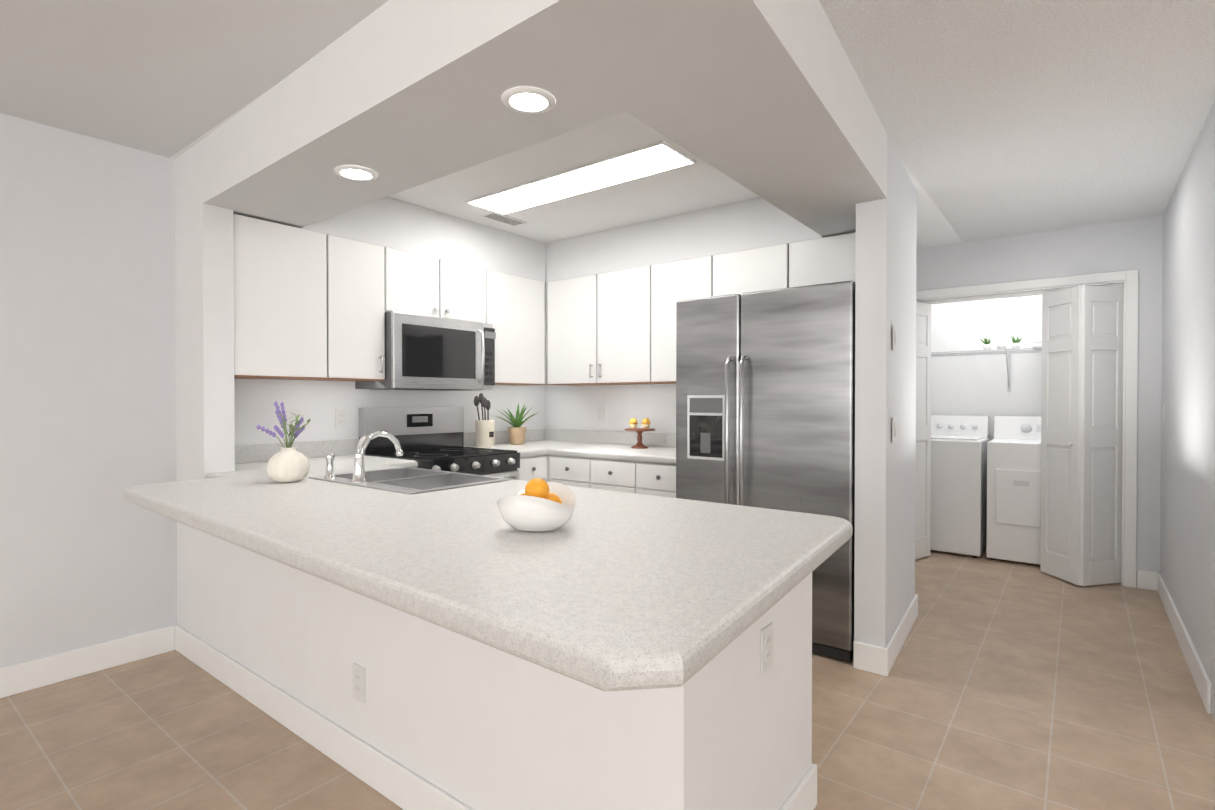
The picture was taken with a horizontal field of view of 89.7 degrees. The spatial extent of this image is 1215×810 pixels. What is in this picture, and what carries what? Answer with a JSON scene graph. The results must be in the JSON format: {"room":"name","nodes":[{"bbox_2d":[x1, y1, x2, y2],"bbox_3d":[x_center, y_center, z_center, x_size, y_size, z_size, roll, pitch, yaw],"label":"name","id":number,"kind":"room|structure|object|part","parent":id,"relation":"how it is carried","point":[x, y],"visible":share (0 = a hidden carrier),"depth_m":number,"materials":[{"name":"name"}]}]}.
{"room":"kitchen","nodes":[
{"label":"kitchen","id":0,"kind":"room"},
{"bbox_2d":[0,113,544,667],"bbox_3d":[-3.051,0.008,1.999,0.120,2.450,8.320,0,1,38],"label":"wall","id":1,"kind":"structure","parent":0,"point":[88,553],"depth_m":2.80,"materials":[{"name":"paint"}]},
{"bbox_2d":[0,626,171,697],"bbox_3d":[-3.849,1.181,0.869,0.014,0.125,5.540,0,1,38],"label":"baseboard","id":2,"kind":"structure","parent":1,"relation":"attached to","point":[37,673],"depth_m":2.76,"materials":[{"name":"white wood"}]},
{"bbox_2d":[285,410,309,429],"bbox_3d":[-1.789,0.085,3.527,0.008,0.115,0.140,0,1,38],"label":"outlet","id":3,"kind":"object","parent":1,"relation":"attached to","point":[305,414],"visible":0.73,"depth_m":3.53,"materials":[{"name":"white plastic"}]},
{"bbox_2d":[233,214,388,380],"bbox_3d":[-1.690,-0.538,3.370,0.345,0.778,0.815,0,1,38],"label":"upper cabinet","id":4,"kind":"object","parent":1,"relation":"attached to","point":[311,305],"depth_m":3.22,"materials":[{"name":"white wood"}]},
{"bbox_3d":[-1.418,-0.538,3.454,0.017,0.778,0.338,0,1,38],"label":"door","id":5,"kind":"part","parent":4,"relation":"part of","materials":[{"name":"white wood"}]},
{"bbox_3d":[-1.316,-0.235,3.547,0.033,0.100,0.011,0,1,38],"label":"door pull","id":6,"kind":"part","parent":4,"relation":"part of","materials":[{"name":"silver metal"}]},
{"bbox_2d":[335,409,346,427],"bbox_3d":[-1.630,0.083,3.732,0.008,0.115,0.070,0,1,38],"label":"outlet","id":7,"kind":"object","parent":1,"relation":"attached to","point":[340,418],"visible":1,"depth_m":3.73,"materials":[{"name":"white plastic"}]},
{"bbox_2d":[235,428,545,463],"bbox_3d":[-1.296,0.254,4.153,0.019,0.100,2.523,0,1,38],"label":"backsplash","id":8,"kind":"structure","parent":1,"relation":"attached to","point":[244,453],"depth_m":3.59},
{"bbox_2d":[389,248,488,323],"bbox_3d":[-1.205,-0.744,3.996,0.345,0.376,0.772,0,1,38],"label":"upper cabinet","id":9,"kind":"object","parent":1,"relation":"attached to","point":[418,284],"depth_m":3.87,"materials":[{"name":"white wood"}]},
{"bbox_3d":[-1.193,-0.744,3.743,0.017,0.373,0.377,0,1,38],"label":"door","id":10,"kind":"part","parent":9,"relation":"part of","materials":[{"name":"white wood"}]},
{"bbox_2d":[355,311,495,390],"bbox_3d":[-1.149,-0.324,3.970,0.468,0.451,0.782,0,1,38],"label":"microwave","id":11,"kind":"object","parent":9,"relation":"attached to","point":[423,352],"visible":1,"depth_m":3.79,"materials":[{"name":"silver metal"}]},
{"bbox_3d":[-0.957,-0.746,4.048,0.017,0.373,0.375,0,1,38],"label":"door","id":12,"kind":"part","parent":9,"relation":"part of","materials":[{"name":"white wood"}]},
{"bbox_2d":[489,270,544,385],"bbox_3d":[-0.784,-0.548,4.542,0.345,0.778,0.605,0,1,38],"label":"upper cabinet","id":13,"kind":"object","parent":1,"relation":"attached to","point":[516,303],"depth_m":4.43,"materials":[{"name":"white wood"}]},
{"bbox_3d":[-0.660,-0.547,4.434,0.017,0.778,0.575,0,1,38],"label":"door","id":14,"kind":"part","parent":13,"relation":"part of","materials":[{"name":"white wood"}]},
{"bbox_2d":[174,141,811,809],"bbox_3d":[-0.765,0.004,2.463,2.930,2.450,0.770,0,1,38],"label":"wall","id":15,"kind":"structure","parent":0,"point":[472,723],"depth_m":1.78,"materials":[{"name":"white paint"}]},
{"bbox_2d":[172,624,472,809],"bbox_3d":[-0.984,1.170,2.146,2.904,0.125,0.022,0,1,38],"label":"baseboard","id":16,"kind":"structure","parent":15,"relation":"attached to","point":[388,777],"depth_m":2.15,"materials":[{"name":"white wood"}]},
{"bbox_2d":[353,663,365,703],"bbox_3d":[-0.826,0.923,2.025,0.070,0.115,0.008,0,1,38],"label":"outlet","id":17,"kind":"object","parent":15,"relation":"attached to","point":[359,682],"visible":1,"depth_m":2.02,"materials":[{"name":"white plastic"}]},
{"bbox_2d":[122,456,852,691],"bbox_3d":[-0.754,0.347,2.290,3.157,0.052,1.425,0,1,38],"label":"countertop","id":18,"kind":"structure","parent":15,"relation":"on","point":[643,585],"depth_m":1.34,"materials":[{"name":"white stone"}]},
{"bbox_2d":[257,401,310,482],"bbox_3d":[-1.326,0.151,2.533,0.180,0.334,0.208,0,1,38],"label":"vase","id":19,"kind":"object","parent":18,"relation":"on","point":[288,463],"visible":1,"depth_m":2.49,"materials":[{"name":"white ceramic"}]},
{"bbox_3d":[-1.322,0.247,2.529,0.168,0.142,0.168,0,1,38],"label":"pot","id":20,"kind":"part","parent":19,"relation":"part of","materials":[{"name":"white ceramic"}]},
{"bbox_2d":[322,452,337,475],"bbox_3d":[-1.188,0.258,2.613,0.048,0.108,0.048,0,1,38],"label":"soap dispenser","id":21,"kind":"object","parent":18,"relation":"on","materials":[{"name":"silver metal"}]},
{"bbox_2d":[346,431,405,483],"bbox_3d":[-0.934,0.210,2.523,0.112,0.206,0.232,0,1,38],"label":"faucet","id":22,"kind":"object","parent":18,"relation":"on","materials":[{"name":"silver metal"}]},
{"bbox_2d":[310,464,513,491],"bbox_3d":[-0.853,0.399,2.623,0.740,0.174,0.501,0,1,38],"label":"sink","id":23,"kind":"object","parent":18,"relation":"in","point":[407,478],"depth_m":2.69,"materials":[{"name":"silver metal"}]},
{"bbox_2d":[497,478,575,531],"bbox_3d":[-0.185,0.259,1.605,0.214,0.133,0.239,0,1,38],"label":"fruit bowl","id":24,"kind":"object","parent":18,"relation":"on","point":[536,504],"visible":1,"depth_m":1.53,"materials":[{"name":"white ceramic"}]},
{"bbox_2d":[760,622,772,674],"bbox_3d":[0.419,0.637,1.597,0.008,0.115,0.070,0,1,38],"label":"outlet","id":25,"kind":"object","parent":15,"relation":"attached to","point":[766,664],"visible":1,"depth_m":1.59,"materials":[{"name":"white plastic"}]},
{"bbox_2d":[780,763,816,809],"bbox_3d":[0.403,1.174,1.585,0.024,0.125,0.774,0,1,38],"label":"baseboard","id":26,"kind":"structure","parent":15,"relation":"attached to","point":[804,797],"depth_m":1.81,"materials":[{"name":"white wood"}]},
{"bbox_2d":[0,548,1214,809],"bbox_3d":[0.950,1.271,0.547,8.400,0.050,10.900,0,1,38],"label":"floor","id":27,"kind":"structure","parent":0,"point":[1004,684],"depth_m":2.33,"materials":[{"name":"tile"}]},
{"bbox_2d":[359,407,519,479],"bbox_3d":[-1.043,0.617,3.903,0.711,1.200,0.756,0,1,38],"label":"range","id":28,"kind":"object","parent":27,"relation":"on","point":[432,438],"visible":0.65,"depth_m":3.93,"materials":[{"name":"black metal"}]},
{"bbox_3d":[-0.817,0.808,3.729,0.028,0.750,0.748,0,1,38],"label":"door","id":29,"kind":"part","parent":28,"relation":"part of","materials":[{"name":"silver metal"}]},
{"bbox_2d":[520,460,545,471],"bbox_3d":[-0.764,0.785,4.351,0.625,0.856,0.282,0,1,38],"label":"drawer","id":30,"kind":"object","parent":27,"relation":"on","point":[526,465],"depth_m":4.16,"materials":[{"name":"laminate"}]},
{"bbox_2d":[546,464,585,475],"bbox_3d":[-0.085,0.784,4.421,0.400,0.856,0.625,0,1,38],"label":"drawer","id":31,"kind":"object","parent":27,"relation":"on","point":[566,469],"depth_m":4.16,"materials":[{"name":"laminate"}]},
{"bbox_2d":[586,464,633,479],"bbox_3d":[0.220,0.786,4.186,0.370,0.856,0.625,0,1,38],"label":"drawer","id":32,"kind":"object","parent":27,"relation":"on","point":[606,473],"depth_m":3.93,"materials":[{"name":"laminate"}]},
{"bbox_2d":[464,440,675,471],"bbox_3d":[-0.123,0.330,4.259,1.747,0.052,0.922,0,1,38],"label":"countertop","id":33,"kind":"structure","parent":32,"relation":"on","point":[651,459],"depth_m":4.11,"materials":[{"name":"white stone"}]},
{"bbox_2d":[474,393,494,446],"bbox_3d":[-0.895,0.107,4.412,0.140,0.389,0.166,0,1,38],"label":"utensil crock","id":34,"kind":"object","parent":33,"relation":"on","point":[485,433],"visible":1,"depth_m":4.37,"materials":[{"name":"beige ceramic"}]},
{"bbox_2d":[491,403,537,444],"bbox_3d":[-0.685,0.142,4.623,0.454,0.315,0.481,0,1,38],"label":"potted plant","id":35,"kind":"object","parent":33,"relation":"on","point":[517,432],"visible":1,"depth_m":4.62,"materials":[{"name":"green plant"}]},
{"bbox_3d":[-0.690,0.234,4.663,0.144,0.130,0.144,0,1,38],"label":"pot","id":36,"kind":"part","parent":35,"relation":"part of","materials":[{"name":"beige ceramic"}]},
{"bbox_2d":[625,418,654,448],"bbox_3d":[0.227,0.196,4.295,0.216,0.212,0.216,0,1,38],"label":"cake stand","id":37,"kind":"object","parent":33,"relation":"on","point":[633,423],"visible":1,"depth_m":4.27,"materials":[{"name":"red wood"}]},
{"bbox_2d":[634,468,675,483],"bbox_3d":[0.512,0.788,3.959,0.370,0.856,0.625,0,1,38],"label":"drawer","id":38,"kind":"object","parent":27,"relation":"on","point":[646,477],"depth_m":3.73,"materials":[{"name":"laminate"}]},
{"bbox_2d":[676,280,854,661],"bbox_3d":[0.979,0.316,3.427,0.963,1.810,0.854,0,1,38],"label":"fridge","id":39,"kind":"object","parent":27,"relation":"on","point":[765,398],"visible":0.62,"depth_m":3.07,"materials":[{"name":"silver metal"}]},
{"bbox_2d":[930,415,989,557],"bbox_3d":[2.929,0.651,5.154,0.450,1.110,0.620,0,1,38],"label":"washer","id":40,"kind":"object","parent":27,"relation":"on","point":[958,510],"visible":0.67,"depth_m":4.90,"materials":[{"name":"white metal"}]},
{"bbox_2d":[986,416,1040,564],"bbox_3d":[3.312,0.653,4.848,0.450,1.110,0.637,0,1,38],"label":"dryer","id":41,"kind":"object","parent":27,"relation":"on","point":[1014,489],"visible":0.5,"depth_m":4.65,"materials":[{"name":"white metal"}]},
{"bbox_2d":[0,0,1214,248],"bbox_3d":[0.950,-1.229,0.525,8.400,0.050,10.900,0,1,38],"label":"ceiling","id":42,"kind":"structure","parent":0,"point":[1002,118],"depth_m":2.41,"materials":[{"name":"white paint"}]},
{"bbox_2d":[480,212,526,226],"bbox_3d":[-0.687,-1.230,4.041,0.130,0.009,0.300,0,1,38],"label":"ceiling vent","id":43,"kind":"object","parent":42,"relation":"in","point":[505,219],"visible":0.98,"depth_m":4.03,"materials":[{"name":"white metal"}]},
{"bbox_2d":[202,0,886,282],"bbox_3d":[-0.179,-1.078,3.154,3.000,0.298,2.725,0,1,38],"label":"soffit beam","id":44,"kind":"structure","parent":42,"relation":"attached to","point":[768,102],"depth_m":2.06,"materials":[{"name":"white paint"}]},
{"bbox_2d":[334,165,377,180],"bbox_3d":[-1.006,-0.926,2.445,0.164,0.008,0.164,0,1,38],"label":"recessed light","id":45,"kind":"object","parent":44,"relation":"attached to","point":[353,172],"visible":0.94,"depth_m":2.42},
{"bbox_2d":[501,86,555,113],"bbox_3d":[-0.239,-0.921,1.852,0.164,0.008,0.164,0,1,38],"label":"recessed light","id":46,"kind":"object","parent":44,"relation":"attached to","point":[525,98],"visible":1,"depth_m":1.84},
{"bbox_2d":[465,140,696,214],"bbox_3d":[-0.206,-1.222,3.372,1.410,0.013,0.310,0,1,38],"label":"ceiling light panel","id":47,"kind":"object","parent":42,"relation":"attached to","point":[646,161],"visible":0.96,"depth_m":3.27,"materials":[{"name":"white plastic"}]},
{"bbox_2d":[544,384,675,447],"bbox_3d":[0.592,-0.012,4.365,2.750,2.450,0.120,0,1,38],"label":"wall","id":48,"kind":"structure","parent":0,"point":[569,407],"depth_m":4.72,"materials":[{"name":"paint"}]},
{"bbox_2d":[545,266,648,385],"bbox_3d":[0.019,-0.548,4.506,0.945,0.778,0.345,0,1,38],"label":"upper cabinet","id":49,"kind":"object","parent":48,"relation":"attached to","point":[597,325],"depth_m":4.35,"materials":[{"name":"white wood"}]},
{"bbox_3d":[-0.266,-0.548,4.518,0.480,0.778,0.017,0,1,38],"label":"door","id":50,"kind":"part","parent":49,"relation":"part of","materials":[{"name":"white wood"}]},
{"bbox_3d":[-0.119,-0.242,4.375,0.010,0.100,0.034,0,1,38],"label":"door pull","id":51,"kind":"part","parent":49,"relation":"part of","materials":[{"name":"silver metal"}]},
{"bbox_3d":[0.110,-0.545,4.228,0.450,0.778,0.017,0,1,38],"label":"door","id":52,"kind":"part","parent":49,"relation":"part of","materials":[{"name":"white wood"}]},
{"bbox_2d":[597,406,604,420],"bbox_3d":[-0.053,0.069,4.783,0.070,0.115,0.008,0,1,38],"label":"outlet","id":53,"kind":"object","parent":48,"relation":"attached to","point":[600,413],"visible":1,"depth_m":4.78,"materials":[{"name":"white plastic"}]},
{"bbox_2d":[546,428,675,447],"bbox_3d":[0.160,0.250,4.610,1.728,0.100,0.019,0,1,38],"label":"backsplash","id":54,"kind":"structure","parent":48,"relation":"attached to","point":[662,440],"depth_m":4.70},
{"bbox_2d":[649,256,712,383],"bbox_3d":[0.574,-0.544,4.076,0.460,0.778,0.345,0,1,38],"label":"upper cabinet","id":55,"kind":"object","parent":48,"relation":"attached to","point":[671,282],"depth_m":3.99,"materials":[{"name":"white wood"}]},
{"bbox_3d":[0.473,-0.543,3.947,0.448,0.778,0.017,0,1,38],"label":"door","id":56,"kind":"part","parent":55,"relation":"part of","materials":[{"name":"white wood"}]},
{"bbox_2d":[713,232,855,295],"bbox_3d":[1.145,-0.770,3.633,0.982,0.318,0.345,0,1,38],"label":"upper cabinet","id":57,"kind":"object","parent":48,"relation":"attached to","point":[831,259],"depth_m":3.51,"materials":[{"name":"white wood"}]},
{"bbox_3d":[0.847,-0.773,3.656,0.477,0.313,0.017,0,1,38],"label":"door","id":58,"kind":"part","parent":57,"relation":"part of","materials":[{"name":"white wood"}]},
{"bbox_3d":[1.237,-0.770,3.354,0.489,0.313,0.017,0,1,38],"label":"door","id":59,"kind":"part","parent":57,"relation":"part of","materials":[{"name":"white wood"}]},
{"bbox_2d":[854,134,916,647],"bbox_3d":[1.488,-0.002,3.166,0.135,2.450,0.920,0,1,38],"label":"wall column","id":60,"kind":"structure","parent":0,"point":[885,394],"depth_m":2.83,"materials":[{"name":"paint"}]},
{"bbox_2d":[864,594,917,675],"bbox_3d":[1.518,1.161,3.138,0.069,0.125,0.924,0,1,38],"label":"baseboard","id":61,"kind":"structure","parent":60,"relation":"attached to","point":[877,660],"depth_m":2.83,"materials":[{"name":"white wood"}]},
{"bbox_2d":[892,417,896,441],"bbox_3d":[1.357,0.116,2.877,0.012,0.115,0.070,0,1,38],"label":"light switch","id":62,"kind":"object","parent":60,"relation":"attached to","point":[894,429],"visible":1,"depth_m":2.86,"materials":[{"name":"white plastic"}]},
{"bbox_2d":[893,325,897,350],"bbox_3d":[1.357,-0.314,2.873,0.012,0.115,0.070,0,1,38],"label":"light switch","id":63,"kind":"object","parent":60,"relation":"attached to","point":[895,341],"visible":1,"depth_m":2.86,"materials":[{"name":"white plastic"}]},
{"bbox_2d":[916,215,1162,587],"bbox_3d":[2.769,-0.015,4.704,2.220,2.450,0.120,0,1,38],"label":"wall","id":64,"kind":"structure","parent":0,"point":[968,385],"depth_m":4.40,"materials":[{"name":"paint"}]},
{"bbox_2d":[915,301,930,559],"bbox_3d":[2.383,0.199,4.790,0.224,1.996,0.342,0,1,38],"label":"bifold door","id":65,"kind":"structure","parent":64,"relation":"in","point":[923,435],"depth_m":4.78,"materials":[{"name":"white wood"}]},
{"bbox_2d":[931,348,1041,391],"bbox_3d":[3.357,-0.286,5.103,1.710,0.344,0.322,0,1,38],"label":"wire shelf","id":66,"kind":"object","parent":64,"relation":"attached to","point":[1008,362],"visible":0.48,"depth_m":5.19,"materials":[{"name":"white metal"}]},
{"bbox_2d":[980,337,991,349],"bbox_3d":[3.205,-0.522,5.171,0.089,0.121,0.080,0,1,38],"label":"potted plant","id":67,"kind":"object","parent":66,"relation":"on","point":[987,346],"visible":0.94,"depth_m":5.15,"materials":[{"name":"white ceramic"}]},
{"bbox_2d":[997,341,1005,348],"bbox_3d":[3.295,-0.495,5.102,0.066,0.070,0.068,0,1,38],"label":"jar","id":68,"kind":"object","parent":66,"relation":"on","point":[1001,344],"visible":0.85,"depth_m":5.08,"materials":[{"name":"white ceramic"}]},
{"bbox_2d":[1011,335,1022,348],"bbox_3d":[3.377,-0.520,5.035,0.086,0.120,0.069,0,1,38],"label":"potted plant","id":69,"kind":"object","parent":66,"relation":"on","point":[1015,344],"visible":0.92,"depth_m":5.02,"materials":[{"name":"white ceramic"}]},
{"bbox_2d":[1032,338,1041,349],"bbox_3d":[3.545,-0.498,4.959,0.150,0.078,0.200,0,1,38],"label":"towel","id":70,"kind":"object","parent":66,"relation":"on","point":[1037,343],"visible":0.38,"depth_m":4.91,"materials":[{"name":"white fabric"}]},
{"bbox_2d":[916,269,1138,587],"bbox_3d":[2.947,0.155,4.559,1.524,2.112,0.138,0,1,38],"label":"door frame","id":71,"kind":"structure","parent":64,"relation":"attached to","point":[1128,281],"depth_m":4.08,"materials":[{"name":"white wood"}]},
{"bbox_2d":[1040,285,1122,585],"bbox_3d":[3.236,0.204,4.169,0.454,1.996,0.293,0,1,38],"label":"bifold door","id":72,"kind":"structure","parent":64,"relation":"in","point":[1081,433],"depth_m":4.11,"materials":[{"name":"white wood"}]},
{"bbox_2d":[1160,117,1207,665],"bbox_3d":[3.398,-0.006,3.605,0.120,2.450,3.050,0,1,38],"label":"wall","id":73,"kind":"structure","parent":0,"point":[1187,543],"depth_m":3.04,"materials":[{"name":"paint"}]},
{"bbox_2d":[1148,571,1208,693],"bbox_3d":[3.005,1.160,3.229,0.030,0.125,1.940,0,1,38],"label":"baseboard","id":74,"kind":"structure","parent":73,"relation":"attached to","point":[1156,582],"depth_m":3.13,"materials":[{"name":"white wood"}]},
{"bbox_2d":[1204,101,1214,720],"bbox_3d":[4.024,0.016,1.079,4.200,2.450,0.120,0,1,38],"label":"wall","id":75,"kind":"structure","parent":0,"point":[1209,554],"depth_m":2.48,"materials":[{"name":"paint"}]},
{"bbox_2d":[1200,673,1211,713],"bbox_3d":[4.059,1.178,1.147,4.214,0.125,0.014,0,1,38],"label":"baseboard","id":76,"kind":"structure","parent":75,"relation":"attached to","point":[1205,683],"depth_m":2.45,"materials":[{"name":"white wood"}]}
]}

